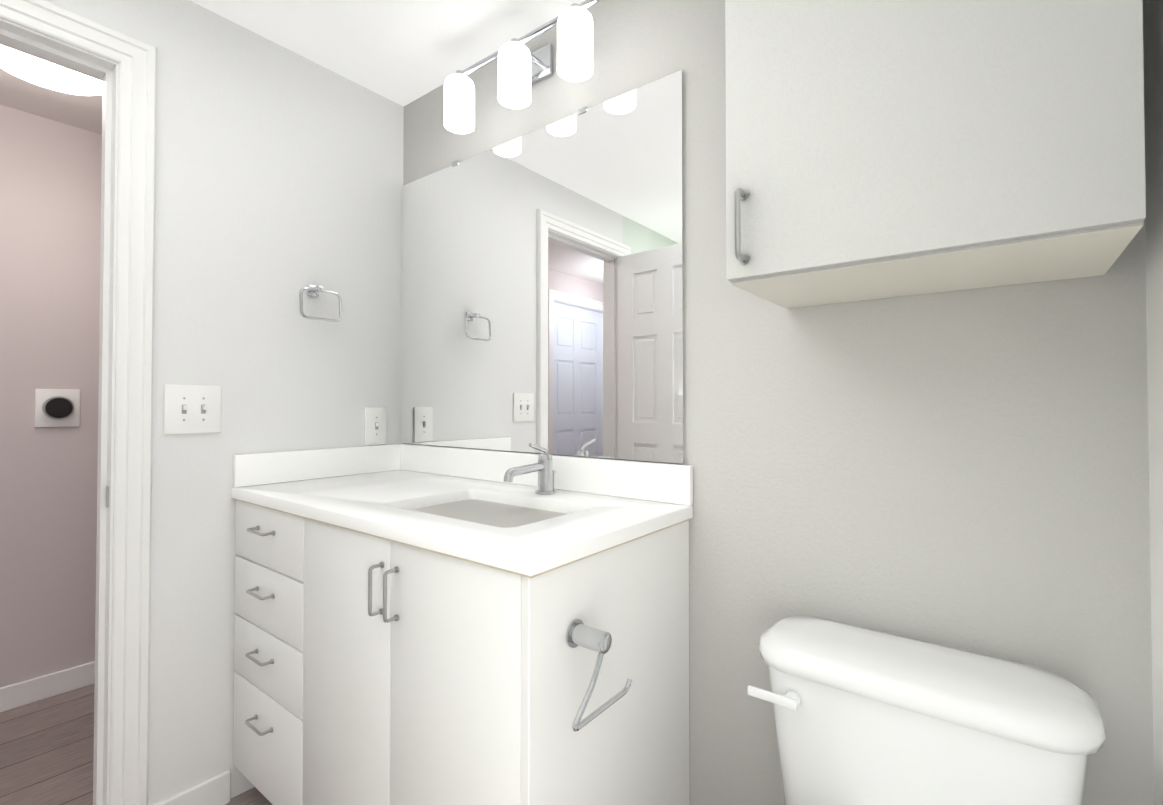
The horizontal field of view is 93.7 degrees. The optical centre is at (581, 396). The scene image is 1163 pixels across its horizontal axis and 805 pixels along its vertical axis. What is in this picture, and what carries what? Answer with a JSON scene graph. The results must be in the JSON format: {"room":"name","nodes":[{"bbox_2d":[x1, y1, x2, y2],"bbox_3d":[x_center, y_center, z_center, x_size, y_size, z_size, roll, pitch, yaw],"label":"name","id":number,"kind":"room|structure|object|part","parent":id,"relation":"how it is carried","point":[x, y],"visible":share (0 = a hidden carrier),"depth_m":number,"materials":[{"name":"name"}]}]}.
{"room":"bathroom","nodes":[
{"label":"bathroom","id":0,"kind":"room"},
{"bbox_2d":[0,104,101,687],"bbox_3d":[-2.551,0.035,1.670,0.120,2.280,5.500,-1,-1,38],"label":"wall","id":1,"kind":"structure","parent":0,"point":[50,206],"depth_m":2.15,"materials":[{"name":"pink paint"}]},
{"bbox_2d":[0,661,94,712],"bbox_3d":[-1.915,1.140,2.366,0.014,0.090,3.354,-1,-1,38],"label":"baseboard","id":2,"kind":"structure","parent":1,"relation":"attached to","point":[22,693],"depth_m":2.12,"materials":[{"name":"paint"}]},
{"bbox_2d":[35,389,79,426],"bbox_3d":[-2.074,0.047,2.162,0.029,0.150,0.130,-1,-1,38],"label":"thermostat","id":3,"kind":"object","parent":1,"relation":"attached to","point":[57,407],"visible":1,"depth_m":2.15,"materials":[{"name":"plastic"}]},
{"bbox_2d":[0,684,271,804],"bbox_3d":[-1.255,1.189,0.650,3.398,0.060,5.500,-1,-1,38],"label":"floor","id":4,"kind":"structure","parent":0,"point":[46,751],"depth_m":1.79,"materials":[{"name":"brown wood"}]},
{"bbox_2d":[231,495,692,804],"bbox_3d":[-0.360,0.731,1.418,1.255,0.876,0.596,-1,-1,38],"label":"bathroom vanity","id":5,"kind":"object","parent":4,"relation":"on","point":[424,625],"depth_m":1.11,"materials":[{"name":"white wood"}]},
{"bbox_2d":[231,471,692,566],"bbox_3d":[-0.378,0.279,1.453,1.194,0.029,0.571,-1,-1,38],"label":"countertop","id":6,"kind":"structure","parent":5,"relation":"on","point":[376,499],"depth_m":1.26,"materials":[{"name":"white stone"}]},
{"bbox_2d":[403,495,574,522],"bbox_3d":[-0.230,0.367,1.317,0.474,0.174,0.324,-1,-1,38],"label":"sink","id":7,"kind":"object","parent":6,"relation":"in","point":[487,507],"depth_m":1.41,"materials":[{"name":"white ceramic"}]},
{"bbox_2d":[499,443,558,494],"bbox_3d":[-0.135,0.193,1.442,0.056,0.140,0.190,-1,-1,38],"label":"faucet","id":8,"kind":"object","parent":6,"relation":"on","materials":[{"name":"silver metal"}]},
{"bbox_2d":[748,616,1105,804],"bbox_3d":[0.405,0.797,0.731,0.488,0.722,0.730,-1,-1,38],"label":"toilet","id":9,"kind":"object","parent":4,"relation":"on","point":[865,716],"visible":1,"depth_m":0.87,"materials":[{"name":"ceramic"}]},
{"bbox_3d":[0.343,0.536,0.974,0.089,0.028,0.022,-1,-1,38],"label":"handle","id":10,"kind":"part","parent":9,"relation":"part of","materials":[{"name":"plastic"}]},
{"bbox_2d":[45,0,403,804],"bbox_3d":[-1.189,0.032,1.487,0.120,2.280,1.523,-1,-1,38],"label":"wall","id":11,"kind":"structure","parent":0,"point":[279,178],"depth_m":1.61,"materials":[{"name":"paint"}]},
{"bbox_2d":[0,0,156,804],"bbox_3d":[-1.433,0.116,1.152,0.141,2.101,0.822,-1,-1,38],"label":"door frame","id":12,"kind":"structure","parent":11,"relation":"attached to","point":[135,59],"depth_m":1.40,"materials":[{"name":"paint"}]},
{"bbox_2d":[106,486,108,507],"bbox_3d":[-1.219,0.258,1.400,0.030,0.055,0.002,-1,-1,38],"label":"strike plate","id":13,"kind":"object","parent":12,"relation":"attached to","point":[107,496],"visible":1,"depth_m":1.39,"materials":[{"name":"silver metal"}]},
{"bbox_2d":[164,384,220,433],"bbox_3d":[-1.076,0.036,1.515,0.019,0.135,0.135,-1,-1,38],"label":"switch plate","id":14,"kind":"object","parent":11,"relation":"attached to","point":[188,409],"visible":1,"depth_m":1.51,"materials":[{"name":"plastic"}]},
{"bbox_2d":[155,770,230,804],"bbox_3d":[-0.723,1.110,0.366,1.968,0.090,2.700,-1,-1,38],"label":"baseboard","id":15,"kind":"structure","parent":11,"relation":"attached to","point":[215,790],"depth_m":1.53,"materials":[{"name":"paint"}]},
{"bbox_2d":[233,444,398,486],"bbox_3d":[-0.841,0.222,1.815,0.020,0.094,0.567,-1,-1,38],"label":"backsplash","id":16,"kind":"structure","parent":11,"relation":"attached to","point":[284,466],"depth_m":1.76,"materials":[{"name":"white stone"}]},
{"bbox_2d":[299,284,341,321],"bbox_3d":[-0.856,-0.303,1.767,0.066,0.122,0.137,-1,-1,38],"label":"towel ring","id":17,"kind":"object","parent":11,"relation":"attached to","point":[314,290],"visible":1,"depth_m":1.76,"materials":[{"name":"silver metal"}]},
{"bbox_2d":[365,407,386,444],"bbox_3d":[-0.734,0.107,1.957,0.019,0.135,0.085,-1,-1,38],"label":"light switch","id":18,"kind":"object","parent":11,"relation":"attached to","point":[375,425],"visible":1,"depth_m":1.96,"materials":[{"name":"plastic"}]},
{"bbox_2d":[0,0,584,134],"bbox_3d":[-1.255,-1.161,0.685,3.398,0.080,5.500,-1,-1,38],"label":"ceiling","id":19,"kind":"structure","parent":0,"point":[403,52],"depth_m":1.68,"materials":[{"name":"white paint"}]},
{"bbox_2d":[0,44,102,95],"bbox_3d":[-1.744,-1.074,1.787,0.360,0.059,0.360,-1,-1,38],"label":"hall ceiling light","id":20,"kind":"object","parent":19,"relation":"attached to","point":[35,70],"visible":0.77,"depth_m":1.78,"materials":[{"name":"frosted glass"}]},
{"bbox_2d":[402,0,1153,804],"bbox_3d":[0.187,0.031,1.461,2.088,2.280,0.120,-1,-1,38],"label":"wall","id":21,"kind":"structure","parent":0,"point":[968,470],"depth_m":1.07,"materials":[{"name":"paint"}]},
{"bbox_2d":[444,0,598,133],"bbox_3d":[-0.171,-0.938,1.575,0.580,0.198,0.156,-1,-1,38],"label":"sconce","id":22,"kind":"object","parent":21,"relation":"attached to","point":[522,69],"visible":1,"depth_m":1.51,"materials":[{"name":"white glass"}]},
{"bbox_3d":[-0.380,-0.911,1.697,0.094,0.148,0.094,-1,-1,38],"label":"lamp shade","id":23,"kind":"part","parent":22,"relation":"part of","materials":[{"name":"white glass"}]},
{"bbox_3d":[-0.190,-0.913,1.550,0.094,0.148,0.094,-1,-1,38],"label":"lamp shade","id":24,"kind":"part","parent":22,"relation":"part of","materials":[{"name":"white glass"}]},
{"bbox_3d":[-0.016,-0.915,1.415,0.094,0.148,0.094,-1,-1,38],"label":"lamp shade","id":25,"kind":"part","parent":22,"relation":"part of","materials":[{"name":"white glass"}]},
{"bbox_2d":[401,70,683,463],"bbox_3d":[-0.213,-0.318,1.692,1.166,0.975,0.008,-1,-1,38],"label":"mirror","id":26,"kind":"object","parent":21,"relation":"attached to","point":[542,288],"visible":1,"depth_m":1.58,"materials":[{"name":"clear glass"}]},
{"bbox_2d":[399,444,692,506],"bbox_3d":[-0.201,0.220,1.666,1.174,0.094,0.019,-1,-1,38],"label":"backsplash","id":27,"kind":"structure","parent":21,"relation":"attached to","point":[661,482],"depth_m":1.49,"materials":[{"name":"white stone"}]},
{"bbox_2d":[725,0,1145,308],"bbox_3d":[0.533,-0.576,0.895,0.504,0.762,0.362,-1,-1,38],"label":"upper cabinet","id":28,"kind":"object","parent":21,"relation":"attached to","point":[878,149],"visible":1,"depth_m":0.77,"materials":[{"name":"white wood"}]},
{"bbox_3d":[0.261,-0.281,0.894,0.016,0.125,0.035,-1,-1,38],"label":"handle","id":29,"kind":"part","parent":28,"relation":"part of","materials":[{"name":"silver metal"}]},
{"bbox_2d":[1143,0,1162,804],"bbox_3d":[0.066,0.004,-0.303,0.120,2.280,2.820,-1,-1,38],"label":"wall","id":30,"kind":"structure","parent":0,"point":[1153,52],"depth_m":0.81,"materials":[{"name":"white paint"}]}
]}

